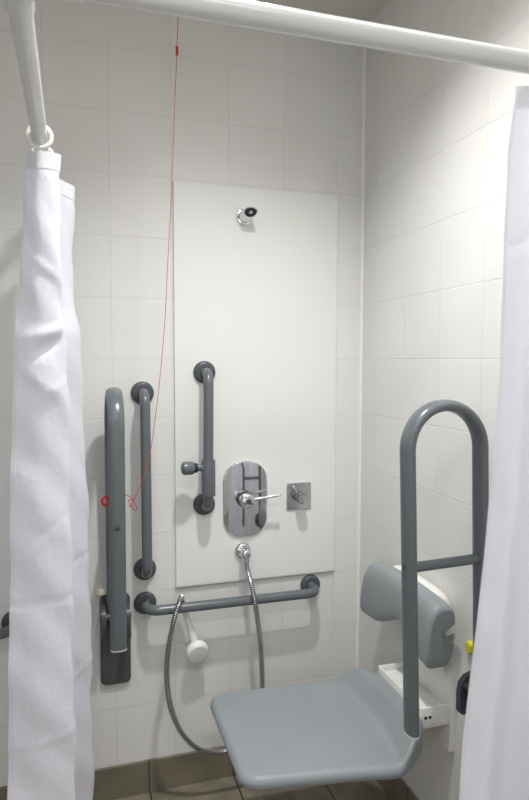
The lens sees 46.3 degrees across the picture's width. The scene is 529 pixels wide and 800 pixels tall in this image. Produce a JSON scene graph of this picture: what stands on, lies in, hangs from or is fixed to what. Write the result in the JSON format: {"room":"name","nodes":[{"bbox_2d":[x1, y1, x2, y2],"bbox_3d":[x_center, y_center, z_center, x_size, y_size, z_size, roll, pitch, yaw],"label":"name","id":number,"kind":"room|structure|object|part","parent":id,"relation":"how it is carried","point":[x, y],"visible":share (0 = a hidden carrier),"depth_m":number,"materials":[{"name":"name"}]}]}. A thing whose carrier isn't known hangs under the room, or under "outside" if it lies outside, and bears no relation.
{"room":"accessible shower room","nodes":[
{"label":"accessible shower room","id":0,"kind":"room"},
{"bbox_2d":[0,0,362,786],"bbox_3d":[-0.944,0.027,1.974,2.700,2.710,0.100,-1,4,-17],"label":"wall","id":1,"kind":"structure","parent":0,"point":[254,108],"depth_m":2.09,"materials":[{"name":"white tile"}]},
{"bbox_2d":[0,612,8,638],"bbox_3d":[-1.086,0.728,1.872,0.681,0.077,0.099,-1,4,-17],"label":"grab rail","id":2,"kind":"object","parent":1,"relation":"attached to","point":[4,631],"visible":0.45,"depth_m":1.93,"materials":[{"name":"grey metal"}]},
{"bbox_2d":[97,587,106,595],"bbox_3d":[-0.544,0.642,2.074,0.034,0.024,0.022,-1,4,-17],"label":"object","id":3,"kind":"object","parent":1,"relation":"attached to","point":[101,591],"visible":0.86,"depth_m":2.06,"materials":[{"name":"beige plastic"}]},
{"bbox_2d":[100,387,131,684],"bbox_3d":[-0.465,0.468,1.947,0.102,1.018,0.289,-1,4,-17],"label":"support rail","id":4,"kind":"object","parent":1,"relation":"attached to","point":[115,612],"visible":1,"depth_m":1.83,"materials":[{"name":"grey metal"}]},
{"bbox_3d":[-0.505,0.811,2.101,0.100,0.312,0.014,-1,4,-17],"label":"wall plate","id":5,"kind":"part","parent":4,"relation":"part of","materials":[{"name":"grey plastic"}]},
{"bbox_2d":[0,746,235,799],"bbox_3d":[-0.935,1.325,2.004,2.690,0.115,0.010,-1,4,-17],"label":"baseboard","id":6,"kind":"structure","parent":1,"relation":"attached to","point":[156,774],"depth_m":2.17,"materials":[{"name":"beige tile"}]},
{"bbox_2d":[131,381,155,579],"bbox_3d":[-0.396,0.280,2.056,0.079,0.680,0.099,-1,4,-17],"label":"grab rail","id":7,"kind":"object","parent":1,"relation":"attached to","point":[142,393],"visible":1,"depth_m":2.02,"materials":[{"name":"grey metal"}]},
{"bbox_2d":[134,574,319,615],"bbox_3d":[-0.106,0.695,2.172,0.684,0.079,0.099,-1,4,-17],"label":"grab rail","id":8,"kind":"object","parent":1,"relation":"attached to","point":[144,602],"visible":1,"depth_m":2.12,"materials":[{"name":"grey metal"}]},
{"bbox_2d":[223,461,280,536],"bbox_3d":[-0.052,0.337,2.169,0.204,0.261,0.073,-1,4,-17],"label":"shower valve","id":9,"kind":"object","parent":1,"relation":"attached to","point":[245,497],"visible":1,"depth_m":2.13,"materials":[{"name":"silver metal"}]},
{"bbox_3d":[-0.061,0.350,2.154,0.052,0.052,0.045,-1,4,-17],"label":"control knob","id":10,"kind":"part","parent":9,"relation":"part of","materials":[{"name":"silver metal"}]},
{"bbox_3d":[0.005,0.340,2.163,0.105,0.025,0.012,-1,4,-12],"label":"lever","id":11,"kind":"part","parent":9,"relation":"part of","materials":[{"name":"silver metal"}]},
{"bbox_2d":[173,181,337,587],"bbox_3d":[-0.022,-0.044,2.196,0.597,1.384,0.010,-1,4,-17],"label":"backboard","id":12,"kind":"object","parent":1,"relation":"attached to","point":[256,301],"visible":1,"depth_m":2.19,"materials":[{"name":"white plastic"}]},
{"bbox_2d":[193,361,214,514],"bbox_3d":[-0.196,0.136,2.103,0.080,0.536,0.089,-1,4,-17],"label":"grab rail","id":13,"kind":"object","parent":12,"relation":"attached to","point":[204,371],"visible":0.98,"depth_m":2.07,"materials":[{"name":"grey metal"}]},
{"bbox_2d":[181,459,214,496],"bbox_3d":[-0.221,0.263,2.070,0.117,0.122,0.047,-1,4,-23],"label":"holder","id":14,"kind":"object","parent":13,"relation":"attached to","point":[207,468],"visible":0.98,"depth_m":2.06,"materials":[{"name":"grey plastic"}]},
{"bbox_3d":[-0.254,0.226,2.053,0.045,0.045,0.047,-1,4,-17],"label":"knob","id":15,"kind":"part","parent":14,"relation":"part of","materials":[{"name":"grey plastic"}]},
{"bbox_3d":[-0.219,0.226,2.069,0.030,0.025,0.024,-2,4,-24],"label":"stem","id":16,"kind":"part","parent":14,"relation":"part of","materials":[{"name":"grey plastic"}]},
{"bbox_2d":[234,542,250,563],"bbox_3d":[-0.070,0.540,2.183,0.060,0.061,0.060,-1,4,-17],"label":"outlet","id":17,"kind":"object","parent":12,"relation":"attached to","point":[242,550],"visible":1,"depth_m":2.19,"materials":[{"name":"silver metal"}]},
{"bbox_2d":[236,206,257,225],"bbox_3d":[-0.058,-0.629,2.100,0.058,0.057,0.080,-1,4,-17],"label":"showerhead","id":18,"kind":"object","parent":12,"relation":"attached to","point":[244,216],"visible":1,"depth_m":2.10,"materials":[{"name":"silver metal"}]},
{"bbox_2d":[286,482,310,509],"bbox_3d":[0.133,0.351,2.234,0.094,0.098,0.058,-1,4,-17],"label":"valve","id":19,"kind":"object","parent":12,"relation":"attached to","point":[298,494],"visible":1,"depth_m":2.25,"materials":[{"name":"metal"}]},
{"bbox_3d":[0.133,0.352,2.220,0.040,0.040,0.029,-1,4,-17],"label":"knob","id":20,"kind":"part","parent":19,"relation":"part of","materials":[{"name":"silver metal"}]},
{"bbox_2d":[4,0,528,151],"bbox_3d":[0.012,-0.588,1.515,1.121,0.062,1.262,-1,4,-17],"label":"rail","id":21,"kind":"object","parent":1,"relation":"attached to","point":[240,13],"visible":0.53,"depth_m":0.92,"materials":[{"name":"white metal"}]},
{"bbox_2d":[25,125,53,150],"bbox_3d":[-0.489,-0.562,1.347,0.059,0.084,0.011,-1,4,-17],"label":"curtain ring","id":22,"kind":"object","parent":21,"relation":"hanging from","point":[48,144],"visible":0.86,"depth_m":1.35,"materials":[{"name":"beige plastic"}]},
{"bbox_2d":[7,150,94,799],"bbox_3d":[-0.546,0.381,1.639,0.160,1.869,0.527,0,4,-7],"label":"shower curtain","id":23,"kind":"object","parent":21,"relation":"hanging from","point":[50,749],"visible":1,"depth_m":1.40,"materials":[{"name":"white fabric"}]},
{"bbox_2d":[459,85,528,799],"bbox_3d":[0.514,0.417,1.106,0.417,1.869,0.082,-1,4,-17],"label":"shower curtain","id":24,"kind":"object","parent":21,"relation":"hanging from","point":[495,745],"visible":1,"depth_m":1.05,"materials":[{"name":"white fabric"}]},
{"bbox_2d":[355,47,365,666],"bbox_3d":[0.358,-0.050,2.314,0.009,2.595,0.009,-1,4,-17],"label":"trim","id":25,"kind":"structure","parent":1,"relation":"attached to","point":[364,48],"depth_m":2.30,"materials":[{"name":"white plastic"}]},
{"bbox_2d":[164,563,264,755],"bbox_3d":[-0.176,0.888,2.129,0.356,0.642,0.116,-1,4,-17],"label":"shower","id":26,"kind":"object","parent":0,"point":[197,650],"visible":0.8,"depth_m":2.11,"materials":[{"name":"silver metal"}]},
{"bbox_3d":[-0.257,0.778,2.130,0.057,0.130,0.028,0,4,-9],"label":"handle","id":27,"kind":"part","parent":26,"relation":"part of","materials":[{"name":"white plastic"}]},
{"bbox_2d":[114,775,389,799],"bbox_3d":[-0.403,1.544,0.300,2.700,0.100,3.600,-1,4,-17],"label":"floor","id":28,"kind":"structure","parent":0,"point":[225,788],"depth_m":2.17,"materials":[{"name":"beige tile"}]},
{"bbox_2d":[249,0,388,21],"bbox_3d":[-0.397,-1.260,0.120,2.700,0.100,3.600,-1,4,-17],"label":"ceiling","id":29,"kind":"structure","parent":0,"point":[363,10],"depth_m":2.10,"materials":[{"name":"beige paint"}]},
{"bbox_2d":[101,22,178,510],"bbox_3d":[-0.359,-0.494,1.782,0.245,1.640,0.041,0,4,-2],"label":"pull cord","id":30,"kind":"object","parent":29,"relation":"hanging from","point":[176,47],"visible":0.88,"depth_m":1.81,"materials":[{"name":"red fabric"}]},
{"bbox_3d":[-0.310,-0.509,1.784,0.152,1.611,0.004,-1,4,-16],"label":"cord","id":31,"kind":"part","parent":30,"relation":"part of","materials":[{"name":"red fabric"}]},
{"bbox_2d":[359,0,528,799],"bbox_3d":[0.938,0.118,0.621,0.100,2.710,3.600,-1,4,-17],"label":"wall","id":32,"kind":"structure","parent":0,"point":[437,132],"depth_m":1.85,"materials":[{"name":"white tile"}]},
{"bbox_2d":[210,562,455,790],"bbox_3d":[0.194,0.778,1.813,0.645,0.470,0.501,-1,4,-17],"label":"chair","id":33,"kind":"object","parent":32,"relation":"attached to","point":[349,727],"visible":0.94,"depth_m":1.77,"materials":[{"name":"grey plastic"},{"name":"white plastic"}]},
{"bbox_3d":[0.423,0.639,1.907,0.083,0.194,0.438,-1,4,-17],"label":"backrest","id":34,"kind":"part","parent":33,"relation":"part of","materials":[{"name":"grey plastic"}]},
{"bbox_3d":[0.498,0.865,1.897,0.018,0.287,0.280,-1,4,-17],"label":"wall plate","id":35,"kind":"part","parent":33,"relation":"part of","materials":[{"name":"white plastic"}]},
{"bbox_2d":[377,778,417,799],"bbox_3d":[0.883,1.414,0.688,0.010,0.115,3.600,-1,4,-17],"label":"baseboard","id":36,"kind":"structure","parent":32,"relation":"attached to","point":[395,789],"depth_m":2.08,"materials":[{"name":"beige tile"}]},
{"bbox_2d":[400,399,488,739],"bbox_3d":[0.461,0.501,1.536,0.289,1.008,0.102,-1,4,-21],"label":"support rail","id":37,"kind":"object","parent":32,"relation":"attached to","point":[410,566],"visible":0.77,"depth_m":1.50,"materials":[{"name":"grey metal"}]},
{"bbox_2d":[465,640,472,654],"bbox_3d":[0.560,0.676,1.690,0.014,0.034,0.026,-1,4,-17],"label":"tag","id":38,"kind":"object","parent":32,"relation":"attached to","point":[469,644],"visible":0.94,"depth_m":1.68,"materials":[{"name":"plastic"}]}
]}

